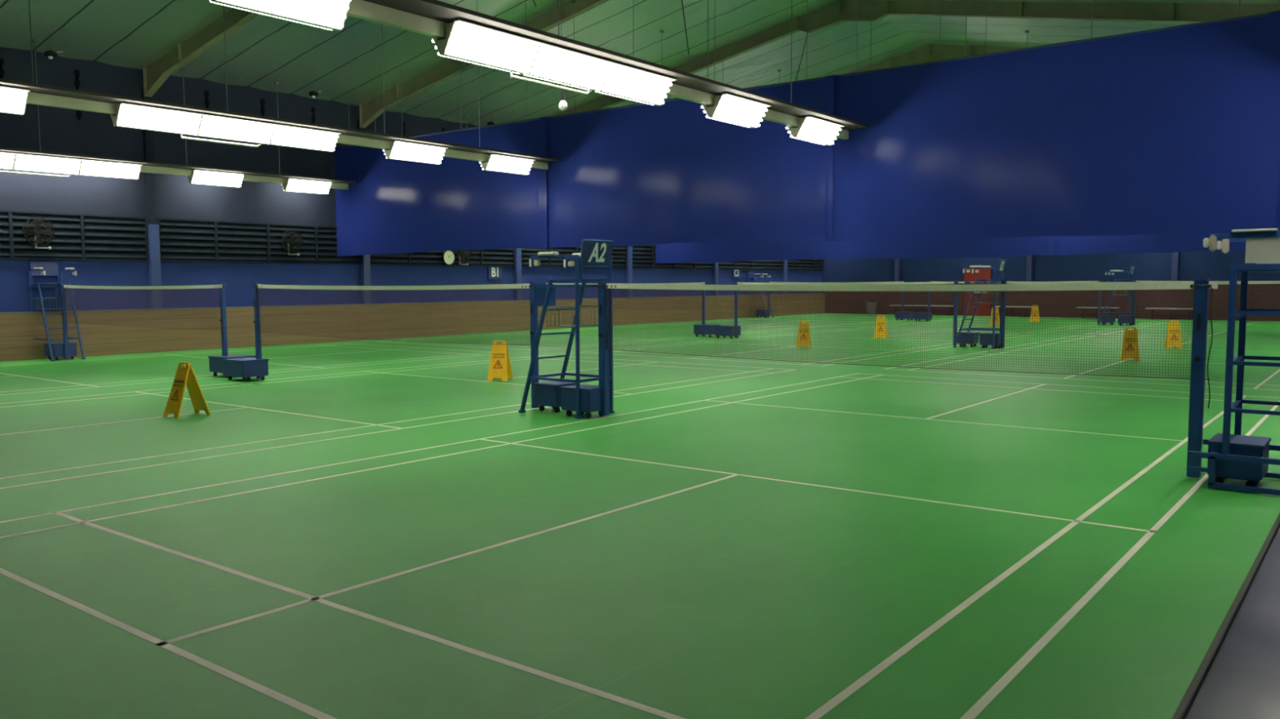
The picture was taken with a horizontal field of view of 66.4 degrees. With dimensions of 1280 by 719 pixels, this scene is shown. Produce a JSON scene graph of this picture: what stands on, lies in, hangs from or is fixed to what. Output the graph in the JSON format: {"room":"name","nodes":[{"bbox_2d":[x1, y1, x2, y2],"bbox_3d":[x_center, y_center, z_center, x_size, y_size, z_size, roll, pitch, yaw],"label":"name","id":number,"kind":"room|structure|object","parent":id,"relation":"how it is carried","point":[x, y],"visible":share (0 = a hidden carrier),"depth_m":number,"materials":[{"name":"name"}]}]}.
{"room":"sports hall","nodes":[
{"label":"sports hall","id":0,"kind":"room"},
{"bbox_2d":[0,46,822,312],"bbox_3d":[-5.529,-4.050,29.784,0.150,6.650,47.300,3,6,38],"label":"wall","id":1,"kind":"structure","parent":0,"point":[95,135],"depth_m":23.39,"materials":[{"name":"paint"}]},
{"bbox_2d":[0,57,81,119],"bbox_3d":[-12.981,-5.598,19.901,0.040,1.050,3.000,3,6,38],"label":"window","id":2,"kind":"structure","parent":1,"relation":"in","point":[78,114],"depth_m":20.99,"materials":[{"name":"black"}]},
{"bbox_2d":[0,209,149,261],"bbox_3d":[-12.943,-2.561,20.120,0.094,1.000,5.600,3,6,38],"label":"louver vent","id":3,"kind":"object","parent":1,"relation":"in","point":[77,237],"depth_m":21.15,"materials":[{"name":"black"}]},
{"bbox_2d":[22,217,54,249],"bbox_3d":[-12.545,-2.631,20.377,0.294,0.656,0.596,3,6,38],"label":"wall fan","id":4,"kind":"object","parent":3,"relation":"attached to","point":[37,232],"visible":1,"depth_m":20.34,"materials":[{"name":"black plastic"}]},
{"bbox_2d":[141,86,162,309],"bbox_3d":[-11.143,-3.659,22.312,0.170,5.010,0.220,3,6,38],"label":"wall column","id":5,"kind":"structure","parent":1,"relation":"attached to","point":[154,261],"depth_m":22.31,"materials":[{"name":"paint"}]},
{"bbox_2d":[156,217,362,264],"bbox_3d":[-9.387,-2.936,24.687,0.094,1.000,5.600,3,6,38],"label":"louver vent","id":6,"kind":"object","parent":1,"relation":"in","point":[181,240],"depth_m":24.16,"materials":[{"name":"black"}]},
{"bbox_2d":[280,229,303,255],"bbox_3d":[-8.928,-2.992,25.024,0.294,0.656,0.596,3,6,38],"label":"wall fan","id":7,"kind":"object","parent":6,"relation":"attached to","point":[291,241],"visible":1,"depth_m":24.98,"materials":[{"name":"black plastic"}]},
{"bbox_2d":[204,90,315,123],"bbox_3d":[-9.425,-5.973,24.468,0.040,1.050,3.000,3,6,38],"label":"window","id":8,"kind":"structure","parent":1,"relation":"in","point":[206,92],"depth_m":24.41,"materials":[{"name":"black"}]},
{"bbox_2d":[356,120,371,303],"bbox_3d":[-7.588,-4.034,26.879,0.170,5.010,0.220,3,6,38],"label":"wall column","id":9,"kind":"structure","parent":1,"relation":"attached to","point":[365,268],"depth_m":26.95,"materials":[{"name":"paint"}]},
{"bbox_2d":[0,293,825,361],"bbox_3d":[-5.385,-1.274,29.899,0.183,0.995,47.300,3,6,38],"label":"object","id":10,"kind":"structure","parent":1,"relation":"attached to","point":[18,330],"depth_m":25.23,"materials":[{"name":"brown"}]},
{"bbox_2d":[369,248,515,266],"bbox_3d":[-5.801,-3.313,29.294,0.094,1.000,5.700,3,6,38],"label":"window","id":11,"kind":"structure","parent":1,"relation":"in","point":[496,257],"depth_m":29.23,"materials":[{"name":"black"}]},
{"bbox_2d":[441,249,455,266],"bbox_3d":[-5.751,-3.045,29.189,0.197,0.490,0.490,3,6,38],"label":"wall clock","id":12,"kind":"object","parent":11,"relation":"attached to","point":[448,257],"visible":0.91,"depth_m":29.12,"materials":[{"name":"white plastic"}]},
{"bbox_2d":[455,249,471,265],"bbox_3d":[-5.372,-3.177,29.606,0.294,0.656,0.596,3,6,38],"label":"wall fan","id":13,"kind":"object","parent":11,"relation":"attached to","point":[459,253],"visible":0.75,"depth_m":29.57,"materials":[{"name":"black plastic"}]},
{"bbox_2d":[487,266,502,279],"bbox_3d":[-4.585,-2.745,30.934,0.054,0.400,0.600,3,6,38],"label":"number sign","id":14,"kind":"object","parent":1,"relation":"attached to","point":[493,272],"visible":1,"depth_m":30.89,"materials":[{"name":"blue"}]},
{"bbox_2d":[513,248,521,300],"bbox_3d":[-3.971,-4.415,31.525,0.170,5.010,0.220,3,6,38],"label":"wall column","id":15,"kind":"structure","parent":1,"relation":"attached to","point":[517,268],"depth_m":31.59,"materials":[{"name":"paint"}]},
{"bbox_2d":[521,246,627,268],"bbox_3d":[-2.215,-3.691,33.900,0.094,1.000,5.600,3,6,38],"label":"window","id":16,"kind":"structure","parent":1,"relation":"in","point":[620,260],"depth_m":33.34,"materials":[{"name":"black"}]},
{"bbox_2d":[625,246,632,297],"bbox_3d":[-0.415,-4.789,36.092,0.170,5.010,0.220,3,6,38],"label":"wall column","id":17,"kind":"structure","parent":1,"relation":"attached to","point":[628,271],"depth_m":36.15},
{"bbox_2d":[632,244,714,269],"bbox_3d":[1.341,-4.066,38.468,0.094,1.000,5.600,3,6,38],"label":"window","id":18,"kind":"structure","parent":1,"relation":"in","point":[643,256],"depth_m":37.32,"materials":[{"name":"black"}]},
{"bbox_2d":[712,262,718,295],"bbox_3d":[3.140,-5.164,40.660,0.170,5.010,0.220,3,6,38],"label":"wall column","id":19,"kind":"structure","parent":1,"relation":"attached to","point":[715,272],"depth_m":40.71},
{"bbox_2d":[718,260,783,270],"bbox_3d":[4.896,-4.441,43.035,0.094,1.000,5.600,3,6,38],"label":"window","id":20,"kind":"structure","parent":1,"relation":"in","point":[748,264],"depth_m":43.20,"materials":[{"name":"black"}]},
{"bbox_2d":[782,260,787,293],"bbox_3d":[6.696,-5.538,45.227,0.170,5.010,0.220,3,6,38],"label":"wall column","id":21,"kind":"structure","parent":1,"relation":"attached to","point":[785,262],"depth_m":45.27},
{"bbox_2d":[786,258,822,271],"bbox_3d":[7.869,-4.754,46.854,0.094,1.000,3.700,3,6,38],"label":"window","id":22,"kind":"structure","parent":1,"relation":"in","point":[809,264],"depth_m":46.96,"materials":[{"name":"black"}]},
{"bbox_2d":[0,313,1279,718],"bbox_3d":[3.748,-0.212,22.877,23.300,0.091,47.300,3,6,38],"label":"floor","id":23,"kind":"structure","parent":0,"point":[370,529],"depth_m":6.08,"materials":[{"name":"paint"}]},
{"bbox_2d":[28,261,85,361],"bbox_3d":[-12.186,-1.026,20.419,1.005,2.048,0.690,3,6,38],"label":"chair","id":24,"kind":"object","parent":23,"relation":"on","point":[37,268],"visible":0.78,"depth_m":20.42,"materials":[{"name":"blue paint"}]},
{"bbox_2d":[33,297,71,309],"bbox_3d":[-12.312,-1.174,20.505,0.476,0.240,0.552,3,6,38],"label":"wire basket","id":25,"kind":"object","parent":24,"relation":"on","point":[42,300],"depth_m":20.35,"materials":[{"name":"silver metal"}]},
{"bbox_2d":[43,284,76,360],"bbox_3d":[-12.054,-0.782,20.336,0.583,1.571,0.456,3,6,38],"label":"net post","id":26,"kind":"object","parent":23,"relation":"on","point":[65,348],"visible":0.97,"depth_m":20.19,"materials":[{"name":"metal"}]},
{"bbox_2d":[63,284,222,343],"bbox_3d":[-9.421,-0.902,18.272,6.140,0.985,0.020,3,6,38],"label":"net","id":27,"kind":"object","parent":26,"relation":"attached to","point":[199,286],"visible":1,"depth_m":18.01,"materials":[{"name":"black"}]},
{"bbox_2d":[163,361,210,418],"bbox_3d":[-5.386,0.350,11.606,0.322,0.642,0.420,3,5,35],"label":"caution sign","id":28,"kind":"object","parent":23,"relation":"on","point":[185,375],"visible":1,"depth_m":11.56,"materials":[{"name":"yellow"}]},
{"bbox_2d":[208,283,255,377],"bbox_3d":[-6.914,-0.503,16.536,0.616,1.571,0.516,3,6,38],"label":"net post","id":29,"kind":"object","parent":23,"relation":"on","point":[215,362],"visible":0.54,"depth_m":16.46,"materials":[{"name":"metal"}]},
{"bbox_2d":[222,283,268,382],"bbox_3d":[-6.388,-0.448,15.813,0.576,1.571,0.476,3,6,38],"label":"net post","id":30,"kind":"object","parent":23,"relation":"on","point":[243,367],"visible":1,"depth_m":15.73,"materials":[{"name":"metal"}]},
{"bbox_2d":[257,283,530,346],"bbox_3d":[-3.732,-0.577,13.870,6.140,0.985,0.020,3,6,38],"label":"net","id":31,"kind":"object","parent":30,"relation":"attached to","point":[294,287],"visible":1,"depth_m":13.64,"materials":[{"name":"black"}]},
{"bbox_2d":[487,340,512,381],"bbox_3d":[-2.255,0.010,15.758,0.322,0.642,0.420,0,5,6],"label":"caution sign","id":32,"kind":"object","parent":23,"relation":"on","point":[500,366],"visible":0.99,"depth_m":15.65,"materials":[{"name":"yellow"}]},
{"bbox_2d":[528,281,576,413],"bbox_3d":[-1.087,-0.162,11.920,0.554,1.571,0.386,3,6,38],"label":"net post","id":33,"kind":"object","parent":23,"relation":"on","point":[547,393],"visible":0.77,"depth_m":11.88,"materials":[{"name":"metal"}]},
{"bbox_2d":[518,239,614,418],"bbox_3d":[-0.868,-0.380,11.661,1.005,2.048,0.690,3,6,38],"label":"chair","id":34,"kind":"object","parent":23,"relation":"on","point":[594,253],"visible":0.89,"depth_m":11.46,"materials":[{"name":"blue paint"}]},
{"bbox_2d":[546,305,598,327],"bbox_3d":[-0.743,-0.514,11.553,0.476,0.240,0.552,3,6,38],"label":"wire basket","id":35,"kind":"object","parent":34,"relation":"on","point":[554,309],"depth_m":11.53,"materials":[{"name":"silver metal"}]},
{"bbox_2d":[560,281,610,417],"bbox_3d":[-0.620,-0.121,11.382,0.518,1.571,0.386,3,6,38],"label":"net post","id":36,"kind":"object","parent":23,"relation":"on","point":[593,398],"visible":0.97,"depth_m":11.30,"materials":[{"name":"metal"}]},
{"bbox_2d":[605,281,1217,408],"bbox_3d":[2.011,-0.249,9.426,6.140,0.985,0.020,3,6,38],"label":"net","id":37,"kind":"object","parent":36,"relation":"attached to","point":[1175,285],"visible":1,"depth_m":9.06,"materials":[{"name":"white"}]},
{"bbox_2d":[693,281,720,337],"bbox_3d":[1.913,-1.433,27.875,0.616,1.571,0.516,3,6,38],"label":"net post","id":38,"kind":"object","parent":23,"relation":"on","point":[702,282],"visible":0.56,"depth_m":27.78,"materials":[{"name":"metal"}]},
{"bbox_2d":[546,282,704,309],"bbox_3d":[-0.594,-1.832,29.611,6.140,0.985,0.020,3,6,38],"label":"net","id":39,"kind":"object","parent":38,"relation":"attached to","point":[686,283],"visible":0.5,"depth_m":29.22,"materials":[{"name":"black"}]},
{"bbox_2d":[714,281,741,338],"bbox_3d":[2.439,-1.378,27.152,0.576,1.571,0.476,3,6,38],"label":"net post","id":40,"kind":"object","parent":23,"relation":"on","point":[727,331],"visible":0.8,"depth_m":27.03,"materials":[{"name":"metal"}]},
{"bbox_2d":[737,281,954,313],"bbox_3d":[5.095,-1.507,25.209,6.140,0.985,0.020,3,6,38],"label":"net","id":41,"kind":"object","parent":40,"relation":"attached to","point":[904,300],"visible":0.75,"depth_m":24.94,"materials":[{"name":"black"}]},
{"bbox_2d":[747,271,774,318],"bbox_3d":[5.285,-2.867,42.861,1.005,2.048,0.690,3,6,38],"label":"chair","id":42,"kind":"object","parent":23,"relation":"on","point":[751,273],"visible":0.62,"depth_m":42.87,"materials":[{"name":"blue paint"}]},
{"bbox_2d":[755,281,769,317],"bbox_3d":[5.417,-2.623,42.778,0.583,1.571,0.456,3,6,38],"label":"net post","id":43,"kind":"object","parent":23,"relation":"on","point":[767,312],"visible":0.62,"depth_m":42.64,"materials":[{"name":"metal"}]},
{"bbox_2d":[769,281,904,301],"bbox_3d":[8.050,-2.743,40.714,6.140,0.985,0.020,3,6,38],"label":"net","id":44,"kind":"object","parent":43,"relation":"attached to","point":[833,297],"visible":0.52,"depth_m":40.53,"materials":[{"name":"fabric"}]},
{"bbox_2d":[795,320,811,347],"bbox_3d":[3.904,-0.609,23.294,0.322,0.642,0.420,1,5,14],"label":"caution sign","id":45,"kind":"object","parent":23,"relation":"on","point":[803,338],"visible":0.8,"depth_m":23.18,"materials":[{"name":"yellow"}]},
{"bbox_2d":[874,315,888,338],"bbox_3d":[6.622,-0.902,26.868,0.322,0.642,0.420,2,5,22],"label":"caution sign","id":46,"kind":"object","parent":23,"relation":"on","point":[880,331],"visible":0.74,"depth_m":26.76,"materials":[{"name":"yellow"}]},
{"bbox_2d":[894,280,914,320],"bbox_3d":[10.557,-2.344,38.978,0.616,1.571,0.516,3,6,38],"label":"net post","id":47,"kind":"object","parent":23,"relation":"on","point":[902,315],"visible":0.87,"depth_m":38.87,"materials":[{"name":"metal"}]},
{"bbox_2d":[914,280,932,321],"bbox_3d":[11.083,-2.289,38.255,0.576,1.571,0.476,3,6,38],"label":"net post","id":48,"kind":"object","parent":23,"relation":"on","point":[929,317],"visible":0.58,"depth_m":38.18,"materials":[{"name":"metal"}]},
{"bbox_2d":[929,280,1098,306],"bbox_3d":[13.738,-2.417,36.312,6.140,0.985,0.020,3,6,38],"label":"net","id":49,"kind":"object","parent":48,"relation":"attached to","point":[959,282],"visible":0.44,"depth_m":36.16,"materials":[{"name":"fabric"}]},
{"bbox_2d":[952,280,979,346],"bbox_3d":[7.740,-1.092,23.259,0.554,1.571,0.386,3,6,38],"label":"net post","id":50,"kind":"object","parent":23,"relation":"on","point":[973,338],"visible":0.91,"depth_m":23.25,"materials":[{"name":"metal"}]},
{"bbox_2d":[952,259,1006,349],"bbox_3d":[7.953,-1.300,22.879,1.005,2.048,0.690,3,6,38],"label":"chair","id":51,"kind":"object","parent":23,"relation":"on","point":[1001,267],"visible":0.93,"depth_m":22.64,"materials":[{"name":"blue paint"}]},
{"bbox_2d":[973,292,997,303],"bbox_3d":[8.079,-1.434,22.770,0.476,0.240,0.552,3,6,38],"label":"wire basket","id":52,"kind":"object","parent":51,"relation":"on","point":[995,297],"depth_m":22.75,"materials":[{"name":"silver metal"}]},
{"bbox_2d":[978,280,1006,348],"bbox_3d":[8.207,-1.051,22.721,0.518,1.571,0.386,3,6,38],"label":"net post","id":53,"kind":"object","parent":23,"relation":"on","point":[1002,313],"visible":0.82,"depth_m":22.64,"materials":[{"name":"metal"}]},
{"bbox_2d":[1004,280,1279,319],"bbox_3d":[10.839,-1.179,20.765,6.140,0.985,0.020,3,6,38],"label":"net","id":54,"kind":"object","parent":53,"relation":"attached to","point":[1273,282],"visible":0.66,"depth_m":21.04,"materials":[{"name":"fabric"}]},
{"bbox_2d":[1097,280,1115,324],"bbox_3d":[16.383,-2.002,34.362,0.554,1.571,0.386,3,6,38],"label":"net post","id":55,"kind":"object","parent":23,"relation":"on","point":[1106,319],"visible":0.6,"depth_m":34.31,"materials":[{"name":"metal"}]},
{"bbox_2d":[1097,266,1134,325],"bbox_3d":[16.603,-2.221,34.103,1.005,2.048,0.690,3,6,38],"label":"chair","id":56,"kind":"object","parent":23,"relation":"on","point":[1132,268],"visible":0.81,"depth_m":33.90,"materials":[{"name":"blue paint"}]},
{"bbox_2d":[1117,280,1136,325],"bbox_3d":[16.851,-1.962,33.823,0.518,1.571,0.386,3,6,38],"label":"net post","id":57,"kind":"object","parent":23,"relation":"on","point":[1131,317],"visible":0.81,"depth_m":33.74,"materials":[{"name":"metal"}]},
{"bbox_2d":[1135,280,1279,304],"bbox_3d":[19.482,-2.090,31.868,6.140,0.985,0.020,3,6,38],"label":"net","id":58,"kind":"object","parent":57,"relation":"attached to","point":[1136,281],"visible":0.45,"depth_m":32.29,"materials":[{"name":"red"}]},
{"bbox_2d":[1120,327,1139,361],"bbox_3d":[9.596,-0.304,19.142,0.322,0.642,0.420,2,5,28],"label":"caution sign","id":59,"kind":"object","parent":23,"relation":"on","point":[1126,350],"visible":0.91,"depth_m":19.05,"materials":[{"name":"yellow"}]},
{"bbox_2d":[1145,307,1193,319],"bbox_3d":[20.988,-1.802,38.661,1.800,0.460,0.360,3,6,38],"label":"bench","id":60,"kind":"object","parent":23,"relation":"on","point":[1171,311],"visible":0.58,"depth_m":38.65,"materials":[{"name":"grey"}]},
{"bbox_2d":[1164,320,1182,348],"bbox_3d":[12.271,-0.580,22.497,0.322,0.642,0.420,2,5,22],"label":"caution sign","id":61,"kind":"object","parent":23,"relation":"on","point":[1173,325],"visible":0.9,"depth_m":22.41,"materials":[{"name":"yellow"}]},
{"bbox_2d":[1172,512,1279,718],"bbox_3d":[12.021,0.232,16.473,0.027,0.040,47.300,3,6,38],"label":"trim","id":62,"kind":"structure","parent":23,"relation":"on","point":[1183,709],"depth_m":4.33,"materials":[{"name":"grey"}]},
{"bbox_2d":[1186,278,1271,486],"bbox_3d":[4.507,0.166,7.497,0.547,1.571,0.496,3,6,38],"label":"net post","id":63,"kind":"object","parent":23,"relation":"on","point":[1240,445],"visible":0.96,"depth_m":7.54,"materials":[{"name":"metal"}]},
{"bbox_2d":[1187,228,1279,495],"bbox_3d":[4.848,-0.132,7.229,1.240,2.195,0.745,3,6,38],"label":"chair","id":64,"kind":"object","parent":23,"relation":"on","point":[1262,245],"visible":0.91,"depth_m":7.20,"materials":[{"name":"blue paint"}]},
{"bbox_2d":[0,0,1279,126],"bbox_3d":[3.718,-7.653,22.290,23.300,2.237,47.300,3,6,38],"label":"ceiling","id":65,"kind":"structure","parent":0,"point":[345,64],"depth_m":23.79,"materials":[{"name":"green metal"}]},
{"bbox_2d":[44,33,62,59],"bbox_3d":[-11.745,-6.274,19.584,0.234,0.548,0.343,3,6,38],"label":"dome lamp","id":66,"kind":"object","parent":65,"relation":"hanging from","point":[51,54],"visible":1,"depth_m":19.50,"materials":[{"name":"black plastic"}]},
{"bbox_2d":[0,39,355,189],"bbox_3d":[-11.918,-5.140,20.229,0.880,2.711,13.760,3,6,38],"label":"track","id":67,"kind":"object","parent":65,"relation":"hanging from","point":[154,167],"visible":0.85,"depth_m":22.03,"materials":[{"name":"metal"}]},
{"bbox_2d":[0,151,17,169],"bbox_3d":[-12.906,-3.903,19.042,0.540,0.298,1.220,3,6,38],"label":"light fixture","id":68,"kind":"object","parent":67,"relation":"attached to","point":[6,159],"visible":1,"depth_m":19.33,"materials":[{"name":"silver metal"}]},
{"bbox_2d":[12,153,83,174],"bbox_3d":[-12.152,-3.983,20.011,0.540,0.298,1.220,3,6,38],"label":"light fixture","id":69,"kind":"object","parent":67,"relation":"attached to","point":[30,162],"visible":0.89,"depth_m":19.89,"materials":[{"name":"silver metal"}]},
{"bbox_2d":[78,159,142,179],"bbox_3d":[-11.398,-4.062,20.979,0.540,0.298,1.220,3,6,38],"label":"light fixture","id":70,"kind":"object","parent":67,"relation":"attached to","point":[87,167],"visible":0.88,"depth_m":20.86,"materials":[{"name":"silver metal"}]},
{"bbox_2d":[186,169,245,187],"bbox_3d":[-9.927,-4.217,22.869,0.540,0.298,1.220,3,6,38],"label":"light fixture","id":71,"kind":"object","parent":67,"relation":"attached to","point":[198,176],"visible":0.94,"depth_m":22.74,"materials":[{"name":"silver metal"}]},
{"bbox_2d":[281,177,333,194],"bbox_3d":[-8.450,-4.373,24.767,0.540,0.298,1.220,3,6,38],"label":"light fixture","id":72,"kind":"object","parent":67,"relation":"attached to","point":[299,185],"visible":0.94,"depth_m":24.63,"materials":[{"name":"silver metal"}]},
{"bbox_2d":[142,7,259,97],"bbox_3d":[-2.012,-6.747,14.951,23.108,2.803,0.170,3,6,38],"label":"roof beam","id":73,"kind":"structure","parent":65,"relation":"attached to","point":[154,75],"depth_m":20.79,"materials":[{"name":"metal"}]},
{"bbox_2d":[0,0,559,169],"bbox_3d":[-6.263,-5.477,15.799,0.880,4.036,13.760,3,6,38],"label":"track","id":74,"kind":"object","parent":65,"relation":"hanging from","point":[39,95],"visible":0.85,"depth_m":15.43,"materials":[{"name":"metal"}]},
{"bbox_2d":[0,85,31,115],"bbox_3d":[-8.727,-3.425,12.767,0.540,0.298,1.220,3,6,38],"label":"light fixture","id":75,"kind":"object","parent":74,"relation":"attached to","point":[13,100],"visible":1,"depth_m":13.03,"materials":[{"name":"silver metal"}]},
{"bbox_2d":[110,102,204,135],"bbox_3d":[-7.250,-3.580,14.665,0.540,0.298,1.220,3,6,38],"label":"light fixture","id":76,"kind":"object","parent":74,"relation":"attached to","point":[128,115],"visible":0.94,"depth_m":14.53,"materials":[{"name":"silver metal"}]},
{"bbox_2d":[196,114,277,144],"bbox_3d":[-6.495,-3.660,15.633,0.540,0.298,1.220,3,6,38],"label":"light fixture","id":77,"kind":"object","parent":74,"relation":"attached to","point":[211,126],"visible":0.86,"depth_m":15.51,"materials":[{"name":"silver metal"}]},
{"bbox_2d":[268,124,342,151],"bbox_3d":[-5.742,-3.739,16.602,0.540,0.298,1.220,3,6,38],"label":"light fixture","id":78,"kind":"object","parent":74,"relation":"attached to","point":[282,135],"visible":0.86,"depth_m":16.48,"materials":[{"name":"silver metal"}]},
{"bbox_2d":[382,140,448,164],"bbox_3d":[-4.270,-3.894,18.492,0.540,0.298,1.220,3,6,38],"label":"light fixture","id":79,"kind":"object","parent":74,"relation":"attached to","point":[399,150],"visible":0.94,"depth_m":18.34,"materials":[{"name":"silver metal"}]},
{"bbox_2d":[480,154,535,174],"bbox_3d":[-2.793,-4.050,20.390,0.540,0.298,1.220,3,6,38],"label":"light fixture","id":80,"kind":"object","parent":74,"relation":"attached to","point":[495,162],"visible":0.95,"depth_m":20.23,"materials":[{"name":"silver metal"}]},
{"bbox_2d":[333,144,547,256],"bbox_3d":[-5.071,-4.046,23.851,7.722,2.892,0.079,3,6,38],"label":"curtain","id":81,"kind":"object","parent":65,"relation":"hanging from","point":[384,205],"depth_m":23.89,"materials":[{"name":"blue fabric"}]},
{"bbox_2d":[408,81,546,156],"bbox_3d":[-3.844,-5.387,22.786,4.630,1.665,0.079,3,6,38],"label":"curtain","id":82,"kind":"object","parent":65,"relation":"hanging from","point":[528,136],"depth_m":22.20,"materials":[{"name":"blue fabric"}]},
{"bbox_2d":[359,0,609,128],"bbox_3d":[1.543,-7.122,19.518,23.108,2.803,0.170,3,6,38],"label":"roof beam","id":83,"kind":"structure","parent":65,"relation":"attached to","point":[370,109],"depth_m":24.61,"materials":[{"name":"paint"}]},
{"bbox_2d":[346,0,868,139],"bbox_3d":[-0.638,-5.167,11.445,0.880,4.058,13.760,3,6,38],"label":"track","id":84,"kind":"object","parent":65,"relation":"hanging from","point":[426,17],"visible":0.67,"depth_m":10.99,"materials":[{"name":"metal"}]},
{"bbox_2d":[209,0,351,31],"bbox_3d":[-3.102,-3.103,8.414,0.540,0.298,1.220,3,6,38],"label":"light fixture","id":85,"kind":"object","parent":84,"relation":"attached to","point":[331,15],"visible":1,"depth_m":8.51,"materials":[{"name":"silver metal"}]},
{"bbox_2d":[431,19,544,74],"bbox_3d":[-1.624,-3.259,10.312,0.540,0.298,1.220,3,6,38],"label":"light fixture","id":86,"kind":"object","parent":84,"relation":"attached to","point":[464,41],"visible":0.97,"depth_m":10.15,"materials":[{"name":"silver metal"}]},
{"bbox_2d":[558,89,567,111],"bbox_3d":[-0.891,-3.006,11.311,0.098,0.262,0.100,3,6,38],"label":"hanging bulb","id":87,"kind":"object","parent":84,"relation":"hanging from","point":[562,105],"visible":1,"depth_m":11.29,"materials":[{"name":"white glass"}]},
{"bbox_2d":[523,43,616,91],"bbox_3d":[-0.870,-3.338,11.281,0.540,0.298,1.220,3,6,38],"label":"light fixture","id":88,"kind":"object","parent":84,"relation":"attached to","point":[552,63],"visible":0.83,"depth_m":11.15,"materials":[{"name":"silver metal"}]},
{"bbox_2d":[595,62,676,105],"bbox_3d":[-0.116,-3.418,12.249,0.540,0.298,1.220,3,6,38],"label":"light fixture","id":89,"kind":"object","parent":84,"relation":"attached to","point":[622,81],"visible":0.8,"depth_m":12.13,"materials":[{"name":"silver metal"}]},
{"bbox_2d":[701,93,771,128],"bbox_3d":[1.355,-3.573,14.139,0.540,0.298,1.220,3,6,38],"label":"light fixture","id":90,"kind":"object","parent":84,"relation":"attached to","point":[727,108],"visible":0.91,"depth_m":13.95,"materials":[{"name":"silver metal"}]},
{"bbox_2d":[786,115,844,145],"bbox_3d":[2.832,-3.729,16.037,0.540,0.298,1.220,3,6,38],"label":"light fixture","id":91,"kind":"object","parent":84,"relation":"attached to","point":[811,129],"visible":0.92,"depth_m":15.84,"materials":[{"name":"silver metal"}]},
{"bbox_2d":[542,0,834,248],"bbox_3d":[0.642,-5.327,19.344,7.050,6.082,0.096,3,6,38],"label":"curtain","id":92,"kind":"object","parent":65,"relation":"hanging from","point":[642,174],"visible":0.9,"depth_m":19.31,"materials":[{"name":"blue fabric"}]},
{"bbox_2d":[655,235,839,263],"bbox_3d":[3.645,-6.217,34.961,7.720,5.444,0.083,3,6,38],"label":"curtain","id":93,"kind":"object","parent":65,"relation":"hanging from","point":[795,247],"visible":0.24,"depth_m":35.01,"materials":[{"name":"blue fabric"}]},
{"bbox_2d":[553,0,1279,115],"bbox_3d":[5.160,-7.503,24.164,23.108,2.803,0.170,3,6,38],"label":"roof beam","id":94,"kind":"structure","parent":65,"relation":"attached to","point":[842,11],"depth_m":22.39,"materials":[{"name":"metal"}]},
{"bbox_2d":[845,44,1026,74],"bbox_3d":[8.715,-7.878,28.731,23.108,2.803,0.170,3,6,38],"label":"roof beam","id":95,"kind":"structure","parent":65,"relation":"attached to","point":[931,52],"depth_m":28.70,"materials":[{"name":"metal"}]},
{"bbox_2d":[835,236,1055,258],"bbox_3d":[9.364,-6.228,30.550,7.050,6.117,0.095,3,6,38],"label":"curtain","id":96,"kind":"object","parent":65,"relation":"hanging from","point":[1028,246],"visible":0.19,"depth_m":30.66,"materials":[{"name":"blue fabric"}]},
{"bbox_2d":[870,0,1029,70],"bbox_3d":[8.189,-6.097,22.784,0.880,4.058,13.760,3,6,38],"label":"track","id":97,"kind":"object","parent":65,"relation":"hanging from","point":[1026,31],"visible":0.13,"depth_m":20.11,"materials":[{"name":"metal"}]},
{"bbox_2d":[824,0,1279,241],"bbox_3d":[6.012,-4.716,15.257,6.790,5.615,0.095,3,6,38],"label":"curtain","id":98,"kind":"object","parent":65,"relation":"hanging from","point":[1172,129],"visible":0.98,"depth_m":14.93,"materials":[{"name":"blue fabric"}]},
{"bbox_2d":[1050,227,1279,255],"bbox_3d":[15.229,-5.620,26.070,8.050,5.549,0.093,3,6,38],"label":"curtain","id":99,"kind":"object","parent":65,"relation":"hanging from","point":[1187,241],"visible":0.16,"depth_m":27.23,"materials":[{"name":"blue fabric"}]},
{"bbox_2d":[1265,139,1279,228],"bbox_3d":[9.406,-3.935,12.723,1.980,4.474,0.088,3,6,38],"label":"curtain","id":100,"kind":"object","parent":65,"relation":"hanging from","point":[1277,210],"visible":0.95,"depth_m":13.39,"materials":[{"name":"blue fabric"}]},
{"bbox_2d":[822,251,1279,315],"bbox_3d":[18.274,-6.100,41.215,23.500,8.850,0.150,3,6,38],"label":"wall","id":101,"kind":"structure","parent":0,"point":[1214,265],"depth_m":41.64,"materials":[{"name":"paint"}]},
{"bbox_2d":[894,258,900,281],"bbox_3d":[12.100,-5.990,45.840,0.220,4.850,0.170,3,6,38],"label":"wall column","id":102,"kind":"structure","parent":101,"relation":"attached to","point":[897,261],"depth_m":45.91,"materials":[{"name":"blue"}]},
{"bbox_2d":[963,268,991,315],"bbox_3d":[15.068,-3.015,43.777,1.200,2.120,0.135,3,6,38],"label":"door","id":103,"kind":"structure","parent":101,"relation":"in","point":[984,273],"depth_m":43.76,"materials":[{"name":"red"}]},
{"bbox_2d":[1026,255,1032,281],"bbox_3d":[16.841,-5.719,42.171,0.220,4.850,0.170,3,6,38],"label":"wall column","id":104,"kind":"structure","parent":101,"relation":"attached to","point":[1029,258],"depth_m":42.24,"materials":[{"name":"blue"}]},
{"bbox_2d":[822,283,1279,321],"bbox_3d":[18.252,-2.505,41.411,23.250,1.450,0.028,3,6,38],"label":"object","id":105,"kind":"structure","parent":101,"relation":"attached to","point":[861,308],"depth_m":41.14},
{"bbox_2d":[1171,252,1178,280],"bbox_3d":[21.265,-5.466,38.748,0.220,4.850,0.170,3,6,38],"label":"wall column","id":106,"kind":"structure","parent":101,"relation":"attached to","point":[1175,265],"depth_m":38.82,"materials":[{"name":"blue"}]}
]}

